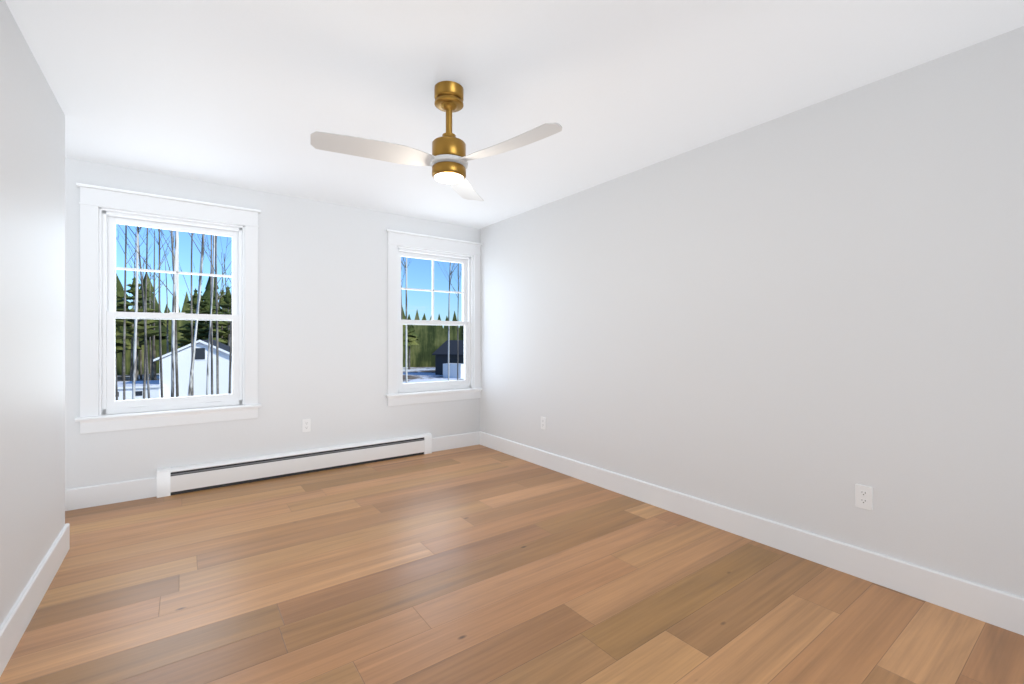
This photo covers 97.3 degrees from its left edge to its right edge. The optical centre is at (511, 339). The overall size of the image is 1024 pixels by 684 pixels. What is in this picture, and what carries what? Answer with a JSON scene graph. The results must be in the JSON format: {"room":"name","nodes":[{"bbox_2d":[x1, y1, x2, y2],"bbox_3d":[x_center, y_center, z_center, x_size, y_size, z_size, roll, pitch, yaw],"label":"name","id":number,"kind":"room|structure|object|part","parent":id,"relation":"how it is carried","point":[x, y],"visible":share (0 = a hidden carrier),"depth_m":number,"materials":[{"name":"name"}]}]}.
{"room":"empty bedroom","nodes":[
{"label":"empty bedroom","id":0,"kind":"room"},
{"bbox_2d":[0,0,64,625],"bbox_3d":[-1.871,-0.040,0.511,1.354,2.440,4.000,0,0,-36],"label":"wall","id":1,"kind":"structure","parent":0,"point":[32,319],"depth_m":1.94,"materials":[{"name":"paint"}]},
{"bbox_2d":[0,523,69,675],"bbox_3d":[-1.371,1.107,0.987,0.016,0.145,3.856,0,0,-36],"label":"baseboard","id":2,"kind":"structure","parent":1,"relation":"attached to","point":[12,629],"depth_m":1.90,"materials":[{"name":"white paint"}]},
{"bbox_2d":[65,158,479,489],"bbox_3d":[-2.206,-0.040,3.861,4.770,2.440,0.160,0,0,-36],"label":"wall","id":3,"kind":"structure","parent":0,"point":[323,316],"depth_m":3.98,"materials":[{"name":"paint"}]},
{"bbox_2d":[65,477,156,510],"bbox_3d":[-3.316,1.107,2.939,1.570,0.145,0.016,0,0,-36],"label":"baseboard","id":4,"kind":"structure","parent":3,"relation":"attached to","point":[103,494],"depth_m":3.24,"materials":[{"name":"white paint"}]},
{"bbox_2d":[75,183,261,433],"bbox_3d":[-2.617,-0.217,3.522,1.134,1.749,0.220,0,0,-36],"label":"window","id":5,"kind":"structure","parent":3,"relation":"in","point":[94,200],"depth_m":3.40,"materials":[{"name":"white paint"}]},
{"bbox_3d":[-2.643,-0.198,3.558,0.872,1.476,0.132,0,0,-36],"label":"window sash left","id":6,"kind":"part","parent":5,"relation":"part of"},
{"bbox_2d":[157,433,431,497],"bbox_3d":[-1.760,1.078,4.047,2.250,0.204,0.066,0,0,-36],"label":"baseboard heater","id":7,"kind":"object","parent":3,"relation":"attached to","point":[188,478],"visible":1,"depth_m":3.87,"materials":[{"name":"white metal"}]},
{"bbox_2d":[302,419,310,431],"bbox_3d":[-1.837,0.765,4.027,0.070,0.115,0.008,0,0,-36],"label":"outlet","id":8,"kind":"object","parent":3,"relation":"attached to","point":[306,425],"visible":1,"depth_m":4.03,"materials":[{"name":"white plastic"}]},
{"bbox_2d":[385,229,482,405],"bbox_3d":[-0.839,-0.217,4.824,1.103,1.749,0.220,0,0,-36],"label":"window","id":9,"kind":"structure","parent":3,"relation":"in","point":[409,240],"depth_m":4.80,"materials":[{"name":"white paint"}]},
{"bbox_3d":[-0.852,-0.198,4.868,0.872,1.476,0.132,0,0,-36],"label":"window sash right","id":10,"kind":"part","parent":9,"relation":"part of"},
{"bbox_2d":[432,431,479,451],"bbox_3d":[-0.629,1.107,4.906,0.590,0.145,0.016,0,0,-36],"label":"baseboard","id":11,"kind":"structure","parent":3,"relation":"attached to","point":[472,438],"depth_m":4.91,"materials":[{"name":"white paint"}]},
{"bbox_2d":[0,444,1023,683],"bbox_3d":[-0.782,1.240,1.916,4.770,0.120,4.980,0,0,-36],"label":"floor","id":12,"kind":"structure","parent":0,"point":[478,564],"depth_m":2.06,"materials":[{"name":"brown wood"}]},
{"bbox_2d":[5,0,1023,228],"bbox_3d":[-0.782,-1.320,1.916,4.770,0.120,4.980,0,0,-36],"label":"ceiling","id":13,"kind":"structure","parent":0,"point":[250,94],"depth_m":2.16,"materials":[{"name":"paint"}]},
{"bbox_2d":[310,81,561,200],"bbox_3d":[-0.344,-1.030,2.163,1.094,0.461,1.114,0,0,-36],"label":"fan","id":14,"kind":"object","parent":13,"relation":"hanging from","point":[447,160],"visible":1,"depth_m":2.18,"materials":[{"name":"white plastic"}]},
{"bbox_2d":[480,26,1023,597],"bbox_3d":[1.125,-0.040,3.212,0.160,2.440,4.820,0,0,-36],"label":"wall","id":15,"kind":"structure","parent":0,"point":[808,318],"depth_m":2.41,"materials":[{"name":"paint"}]},
{"bbox_2d":[541,417,545,429],"bbox_3d":[0.291,0.778,4.210,0.008,0.115,0.070,0,0,-36],"label":"outlet","id":16,"kind":"object","parent":15,"relation":"attached to","point":[543,422],"visible":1,"depth_m":4.20,"materials":[{"name":"white plastic"}]},
{"bbox_2d":[480,431,1023,635],"bbox_3d":[1.007,1.107,3.225,0.016,0.145,4.660,0,0,-36],"label":"baseboard","id":17,"kind":"structure","parent":15,"relation":"attached to","point":[996,607],"depth_m":2.40,"materials":[{"name":"white paint"}]},
{"bbox_2d":[855,484,872,510],"bbox_3d":[1.741,0.778,2.228,0.008,0.115,0.070,0,0,-36],"label":"outlet","id":18,"kind":"object","parent":15,"relation":"attached to","point":[863,496],"visible":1,"depth_m":2.23,"materials":[{"name":"white plastic"}]},
{"label":"outside","id":19,"kind":"structure","parent":0,"visible":0},
{"bbox_2d":[117,367,463,382],"bbox_3d":[-52.933,5.330,127.733,460.000,0.300,380.000,0,0,-36],"label":"ground","id":20,"kind":"structure","parent":19,"point":[414,375],"depth_m":63.82,"materials":[{"name":"white snow"}]},
{"bbox_2d":[117,378,146,380],"bbox_3d":[2.868,5.165,41.174,121.234,0.030,5.200,0,0,16],"label":"road","id":21,"kind":"structure","parent":20,"relation":"on","point":[118,379],"depth_m":58.64,"materials":[{"name":"grey"}]},
{"bbox_2d":[115,340,231,400],"bbox_3d":[-26.377,2.584,33.486,12.582,5.192,8.814,0,0,-36],"label":"house","id":22,"kind":"structure","parent":20,"relation":"on","point":[199,378],"depth_m":31.75,"materials":[{"name":"white"}]},
{"bbox_2d":[115,224,461,400],"bbox_3d":[-15.335,-4.588,47.102,115.540,19.750,68.484,0,0,-36],"label":"trees","id":23,"kind":"object","parent":20,"relation":"on","point":[134,330],"depth_m":24.89,"materials":[{"name":"green plant"}]},
{"bbox_2d":[432,340,463,377],"bbox_3d":[-7.086,2.610,66.613,8.600,5.140,10.200,0,0,29],"label":"house","id":24,"kind":"structure","parent":20,"relation":"on","point":[441,351],"depth_m":65.95,"materials":[{"name":"grey"}]},
{"bbox_2d":[117,292,463,374],"bbox_3d":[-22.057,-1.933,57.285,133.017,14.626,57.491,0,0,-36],"label":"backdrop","id":25,"kind":"structure","parent":19,"point":[422,355],"depth_m":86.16,"materials":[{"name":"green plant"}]}
]}

